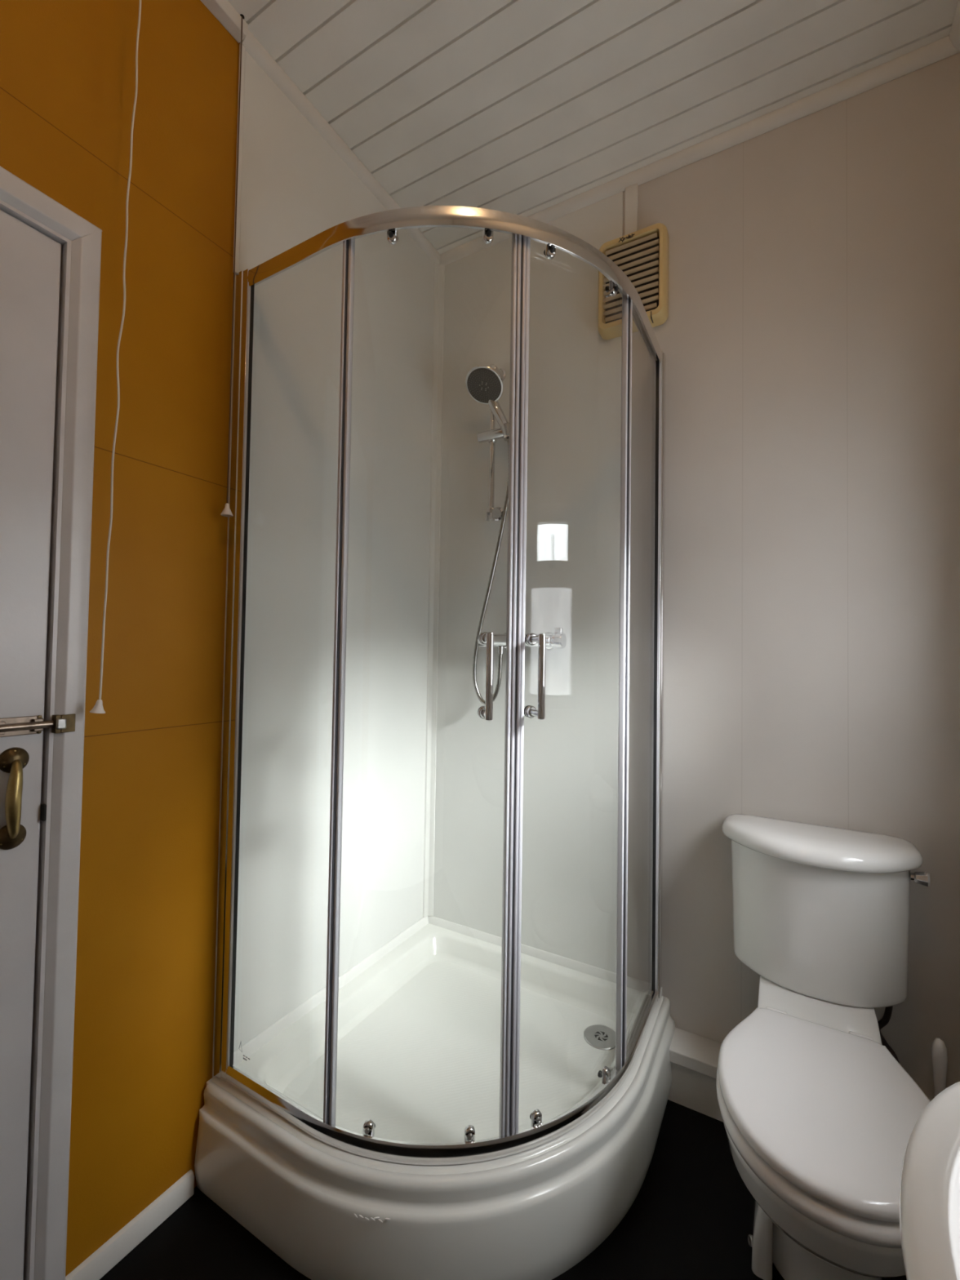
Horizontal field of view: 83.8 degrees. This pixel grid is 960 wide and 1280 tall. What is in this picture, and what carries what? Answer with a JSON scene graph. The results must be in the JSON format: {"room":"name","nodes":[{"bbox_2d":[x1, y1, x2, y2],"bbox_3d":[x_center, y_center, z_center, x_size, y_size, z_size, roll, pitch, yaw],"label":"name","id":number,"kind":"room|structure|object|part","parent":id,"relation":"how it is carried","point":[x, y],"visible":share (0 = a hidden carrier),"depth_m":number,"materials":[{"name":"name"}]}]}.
{"room":"bathroom","nodes":[
{"label":"bathroom","id":0,"kind":"room"},
{"bbox_2d":[0,0,239,1276],"bbox_3d":[-0.804,-0.130,0.989,0.100,2.675,2.550,0,-2,30],"label":"wall","id":1,"kind":"structure","parent":0,"point":[144,988],"depth_m":1.10,"materials":[{"name":"yellow paint"}]},
{"bbox_2d":[0,166,102,1279],"bbox_3d":[-0.989,0.201,0.636,0.129,1.989,0.869,0,-2,30],"label":"door","id":2,"kind":"structure","parent":1,"relation":"in","point":[51,255],"depth_m":0.94,"materials":[{"name":"white paint"}]},
{"bbox_3d":[-0.782,0.269,0.899,0.022,0.133,0.033,2,-2,-23],"label":"handle","id":3,"kind":"part","parent":2,"relation":"part of","materials":[{"name":"gold metal"}]},
{"bbox_3d":[-0.809,0.146,0.869,0.013,0.013,0.214,0,-2,30],"label":"bolt rod","id":4,"kind":"part","parent":2,"relation":"part of","materials":[{"name":"metal"}]},
{"bbox_3d":[-0.771,0.305,0.945,0.012,0.029,0.005,0,-2,30],"label":"latch plate","id":5,"kind":"part","parent":2,"relation":"part of","materials":[{"name":"black metal"}]},
{"bbox_2d":[65,1168,194,1279],"bbox_3d":[-0.692,1.187,1.072,0.013,0.049,0.241,0,-2,30],"label":"baseboard","id":6,"kind":"structure","parent":1,"relation":"attached to","point":[117,1247],"depth_m":1.07,"materials":[{"name":"white wood"}]},
{"bbox_2d":[200,0,248,43],"bbox_3d":[-0.960,-1.467,0.579,0.034,0.029,1.602,0,-2,30],"label":"trim","id":7,"kind":"structure","parent":1,"relation":"attached to","point":[223,11],"depth_m":1.23,"materials":[{"name":"white wood"}]},
{"bbox_2d":[232,43,245,273],"bbox_3d":[-0.575,-1.149,1.279,0.008,0.559,0.014,0,-2,30],"label":"trim","id":8,"kind":"structure","parent":1,"relation":"attached to","point":[243,49],"depth_m":1.28,"materials":[{"name":"white plastic"}]},
{"bbox_2d":[212,50,434,1077],"bbox_3d":[-0.383,-0.203,1.620,0.004,2.438,0.842,0,-2,30],"label":"wall panel","id":9,"kind":"object","parent":1,"relation":"attached to","point":[295,188],"visible":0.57,"depth_m":1.50,"materials":[{"name":"white plastic"}]},
{"bbox_2d":[232,915,428,1066],"bbox_3d":[-0.390,1.002,1.588,0.017,0.029,0.830,0,-2,30],"label":"trim","id":10,"kind":"structure","parent":1,"relation":"attached to","point":[259,1041],"depth_m":1.47,"materials":[{"name":"white plastic"}]},
{"bbox_2d":[240,29,439,264],"bbox_3d":[-0.356,-1.429,1.645,0.026,0.031,0.846,0,-2,30],"label":"trim","id":11,"kind":"structure","parent":1,"relation":"attached to","point":[254,48],"depth_m":1.50,"materials":[{"name":"white wood"}]},
{"bbox_2d":[99,1099,906,1279],"bbox_3d":[-0.155,1.246,0.512,1.700,0.080,2.650,0,-2,30],"label":"floor","id":12,"kind":"structure","parent":0,"point":[691,1217],"depth_m":1.10,"materials":[{"name":"black plastic"}]},
{"bbox_2d":[194,923,675,1279],"bbox_3d":[-0.037,1.119,1.348,0.870,0.221,0.883,0,-2,30],"label":"shower tray","id":13,"kind":"object","parent":12,"relation":"on","point":[419,1031],"visible":0.82,"depth_m":1.17,"materials":[{"name":"white plastic"}]},
{"bbox_2d":[213,205,665,1164],"bbox_3d":[0.024,0.072,1.225,1.177,1.867,0.406,1,-2,-16],"label":"shower enclosure","id":14,"kind":"object","parent":13,"relation":"on","point":[509,1141],"visible":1,"depth_m":1.11,"materials":[{"name":"silver metal"}]},
{"bbox_3d":[-0.572,0.063,1.245,0.040,1.867,0.020,0,-2,30],"label":"wall post","id":15,"kind":"part","parent":14,"relation":"part of","materials":[{"name":"silver metal"}]},
{"bbox_3d":[0.004,0.987,1.212,1.136,0.037,0.369,1,-2,-16],"label":"rail","id":16,"kind":"part","parent":14,"relation":"part of","materials":[{"name":"silver metal"}]},
{"bbox_3d":[0.032,-0.840,1.260,1.136,0.042,0.369,1,-2,-16],"label":"rail","id":17,"kind":"part","parent":14,"relation":"part of","materials":[{"name":"silver metal"}]},
{"bbox_3d":[0.015,0.070,1.040,0.015,0.168,0.053,1,-2,-10],"label":"handle","id":18,"kind":"part","parent":14,"relation":"part of","materials":[{"name":"silver metal"}]},
{"bbox_3d":[0.114,0.072,1.067,0.015,0.168,0.053,1,-2,-21],"label":"handle","id":19,"kind":"part","parent":14,"relation":"part of","materials":[{"name":"silver metal"}]},
{"bbox_3d":[0.520,0.088,1.555,0.020,1.867,0.040,0,-2,30],"label":"wall post","id":20,"kind":"part","parent":14,"relation":"part of","materials":[{"name":"silver metal"}]},
{"bbox_2d":[715,813,930,1279],"bbox_3d":[0.676,0.844,1.052,0.423,0.777,0.705,0,-2,30],"label":"toilet","id":21,"kind":"object","parent":12,"relation":"on","point":[820,1117],"visible":0.93,"depth_m":1.04,"materials":[{"name":"white ceramic"}]},
{"bbox_3d":[0.600,0.827,0.933,0.346,0.027,0.421,0,-2,30],"label":"seat","id":22,"kind":"part","parent":21,"relation":"part of","materials":[{"name":"white plastic"}]},
{"bbox_2d":[757,975,882,1044],"bbox_3d":[0.761,0.834,1.215,0.224,0.049,0.230,0,-2,30],"label":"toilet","id":23,"kind":"object","parent":21,"relation":"attached to","point":[859,1020],"depth_m":1.17,"materials":[{"name":"white ceramic"}]},
{"bbox_3d":[0.799,0.486,1.276,0.415,0.045,0.217,0,-2,30],"label":"cistern lid","id":24,"kind":"part","parent":21,"relation":"part of","materials":[{"name":"white ceramic"}]},
{"bbox_3d":[0.601,0.796,0.934,0.340,0.025,0.412,0,-2,30],"label":"lid","id":25,"kind":"part","parent":21,"relation":"part of","materials":[{"name":"white plastic"}]},
{"bbox_2d":[877,1005,900,1064],"bbox_3d":[0.937,0.956,1.222,0.061,0.287,0.025,0,-2,30],"label":"supply hose","id":26,"kind":"object","parent":21,"relation":"attached to","point":[886,1018],"visible":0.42,"depth_m":1.22,"materials":[{"name":"black"}]},
{"bbox_3d":[0.976,0.529,1.186,0.036,0.032,0.032,0,-2,30],"label":"flush lever","id":27,"kind":"part","parent":21,"relation":"part of","materials":[{"name":"silver metal"}]},
{"bbox_2d":[931,1038,947,1097],"bbox_3d":[0.957,1.036,1.112,0.090,0.406,0.090,0,-2,30],"label":"toilet brush","id":28,"kind":"object","parent":12,"relation":"on","point":[939,1051],"visible":0.24,"depth_m":1.11,"materials":[{"name":"white plastic"}]},
{"bbox_2d":[227,0,958,253],"bbox_3d":[-0.113,-1.498,0.584,1.700,0.060,2.450,0,-2,30],"label":"ceiling","id":29,"kind":"structure","parent":0,"point":[525,108],"depth_m":1.36,"materials":[{"name":"white wood"}]},
{"bbox_2d":[89,0,141,713],"bbox_3d":[-0.649,-0.665,0.992,0.087,1.600,0.056,0,-2,30],"label":"pull cord","id":30,"kind":"object","parent":29,"relation":"hanging from","point":[98,708],"visible":1,"depth_m":0.98,"materials":[{"name":"white fabric"}]},
{"bbox_3d":[-0.696,0.121,0.974,0.024,0.025,0.024,0,-2,30],"label":"pull knob","id":31,"kind":"part","parent":30,"relation":"part of","materials":[{"name":"white plastic"}]},
{"bbox_2d":[220,13,244,516],"bbox_3d":[-0.566,-0.870,1.230,0.026,1.176,0.026,0,-2,30],"label":"pull cord","id":32,"kind":"object","parent":29,"relation":"hanging from","point":[226,512],"visible":1,"depth_m":1.23,"materials":[{"name":"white fabric"}]},
{"bbox_3d":[-0.574,-0.296,1.215,0.026,0.028,0.026,0,-2,30],"label":"pull knob","id":33,"kind":"part","parent":32,"relation":"part of","materials":[{"name":"white plastic"}]},
{"bbox_3d":[-0.565,-0.881,1.233,0.003,1.153,0.007,1,-2,8],"label":"cord","id":34,"kind":"part","parent":32,"relation":"part of","materials":[{"name":"white fabric"}]},
{"bbox_2d":[616,52,959,1101],"bbox_3d":[0.541,-0.092,1.630,1.600,2.675,0.100,0,-2,30],"label":"wall","id":35,"kind":"structure","parent":0,"point":[809,339],"depth_m":1.40,"materials":[{"name":"white paint"}]},
{"bbox_2d":[422,262,444,917],"bbox_3d":[-0.168,-0.202,1.965,0.030,2.404,0.030,0,-2,30],"label":"trim","id":36,"kind":"structure","parent":35,"relation":"attached to","point":[439,269],"depth_m":1.96,"materials":[{"name":"white plastic"}]},
{"bbox_2d":[433,191,622,973],"bbox_3d":[0.125,-0.190,1.812,0.697,2.438,0.004,0,-2,30],"label":"wall panel","id":37,"kind":"object","parent":35,"relation":"attached to","point":[570,803],"visible":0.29,"depth_m":1.76,"materials":[{"name":"white plastic"}]},
{"bbox_2d":[476,364,509,521],"bbox_3d":[0.065,-0.674,1.811,0.142,0.546,0.091,-1,-2,43],"label":"riser rail","id":38,"kind":"object","parent":37,"relation":"attached to","point":[491,436],"visible":0.82,"depth_m":1.81,"materials":[{"name":"silver metal"}]},
{"bbox_2d":[465,364,509,440],"bbox_3d":[0.025,-0.766,1.750,0.136,0.209,0.136,0,-2,30],"label":"shower","id":39,"kind":"object","parent":38,"relation":"attached to","point":[483,383],"visible":0.96,"depth_m":1.74,"materials":[{"name":"silver metal"}]},
{"bbox_2d":[477,627,566,653],"bbox_3d":[0.139,0.004,1.748,0.302,0.084,0.087,0,-2,30],"label":"shower mixer","id":40,"kind":"object","parent":37,"relation":"attached to","point":[557,639],"visible":0.59,"depth_m":1.67,"materials":[{"name":"silver metal"}]},
{"bbox_3d":[0.015,0.002,1.798,0.037,0.051,0.051,0,-2,30],"label":"control knob","id":41,"kind":"part","parent":40,"relation":"part of","materials":[{"name":"silver metal"}]},
{"bbox_2d":[472,438,509,704],"bbox_3d":[0.043,-0.223,1.780,0.131,0.878,0.028,0,-2,25],"label":"shower hose","id":42,"kind":"object","parent":40,"relation":"attached to","point":[505,508],"visible":0.79,"depth_m":1.77,"materials":[{"name":"silver metal"}]},
{"bbox_2d":[497,646,503,653],"bbox_3d":[0.069,0.034,1.767,0.021,0.024,0.021,0,-2,30],"label":"outlet","id":43,"kind":"object","parent":40,"relation":"attached to","point":[500,649],"depth_m":1.76,"materials":[{"name":"silver metal"}]},
{"bbox_3d":[0.245,0.002,1.667,0.037,0.051,0.051,0,-2,30],"label":"control knob","id":44,"kind":"part","parent":40,"relation":"part of","materials":[{"name":"silver metal"}]},
{"bbox_3d":[0.245,-0.029,1.665,0.026,0.018,0.018,0,-2,30],"label":"knob lever","id":45,"kind":"part","parent":40,"relation":"part of","materials":[{"name":"silver metal"}]},
{"bbox_2d":[427,915,662,997],"bbox_3d":[0.161,1.014,1.741,0.830,0.029,0.017,0,-2,30],"label":"trim","id":46,"kind":"structure","parent":35,"relation":"attached to","point":[633,983],"depth_m":1.70,"materials":[{"name":"white plastic"}]},
{"bbox_2d":[624,182,638,235],"bbox_3d":[0.467,-1.306,1.651,0.038,0.191,0.012,0,-2,30],"label":"conduit","id":47,"kind":"object","parent":35,"relation":"attached to","point":[632,191],"visible":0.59,"depth_m":1.65,"materials":[{"name":"white plastic"}]},
{"bbox_2d":[597,222,669,339],"bbox_3d":[0.461,-1.081,1.620,0.204,0.285,0.057,0,-2,30],"label":"vent","id":48,"kind":"object","parent":35,"relation":"attached to","point":[642,255],"visible":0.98,"depth_m":1.59,"materials":[{"name":"beige plastic"}]},
{"bbox_2d":[667,1062,723,1121],"bbox_3d":[0.799,1.188,1.330,0.654,0.108,0.088,0,-2,30],"label":"trim","id":49,"kind":"structure","parent":35,"relation":"attached to","point":[695,1091],"depth_m":1.41,"materials":[{"name":"white wood"}]},
{"bbox_2d":[669,1027,721,1079],"bbox_3d":[0.797,1.117,1.327,0.654,0.034,0.100,0,-2,30],"label":"trim","id":50,"kind":"structure","parent":35,"relation":"attached to","point":[688,1050],"depth_m":1.43,"materials":[{"name":"white wood"}]},
{"bbox_2d":[439,35,959,265],"bbox_3d":[0.487,-1.416,1.635,1.500,0.031,0.026,0,-2,30],"label":"trim","id":51,"kind":"structure","parent":35,"relation":"attached to","point":[943,48],"depth_m":1.49,"materials":[{"name":"white wood"}]},
{"bbox_2d":[949,0,959,52],"bbox_3d":[0.527,-1.452,0.218,0.026,0.031,2.450,0,-2,30],"label":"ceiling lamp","id":52,"kind":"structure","parent":35,"relation":"attached to","point":[954,35],"depth_m":1.24,"materials":[{"name":"white"}]},
{"bbox_3d":[0.561,-0.131,0.152,0.100,2.675,2.450,0,-2,30],"label":"wall","id":53,"kind":"structure","parent":0,"visible":0},
{"bbox_2d":[898,1081,959,1279],"bbox_3d":[0.397,0.481,0.264,0.293,0.162,0.572,0,-2,30],"label":"basin","id":54,"kind":"object","parent":53,"relation":"attached to","point":[929,1199],"visible":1,"depth_m":0.39,"materials":[{"name":"white ceramic"}]}
]}

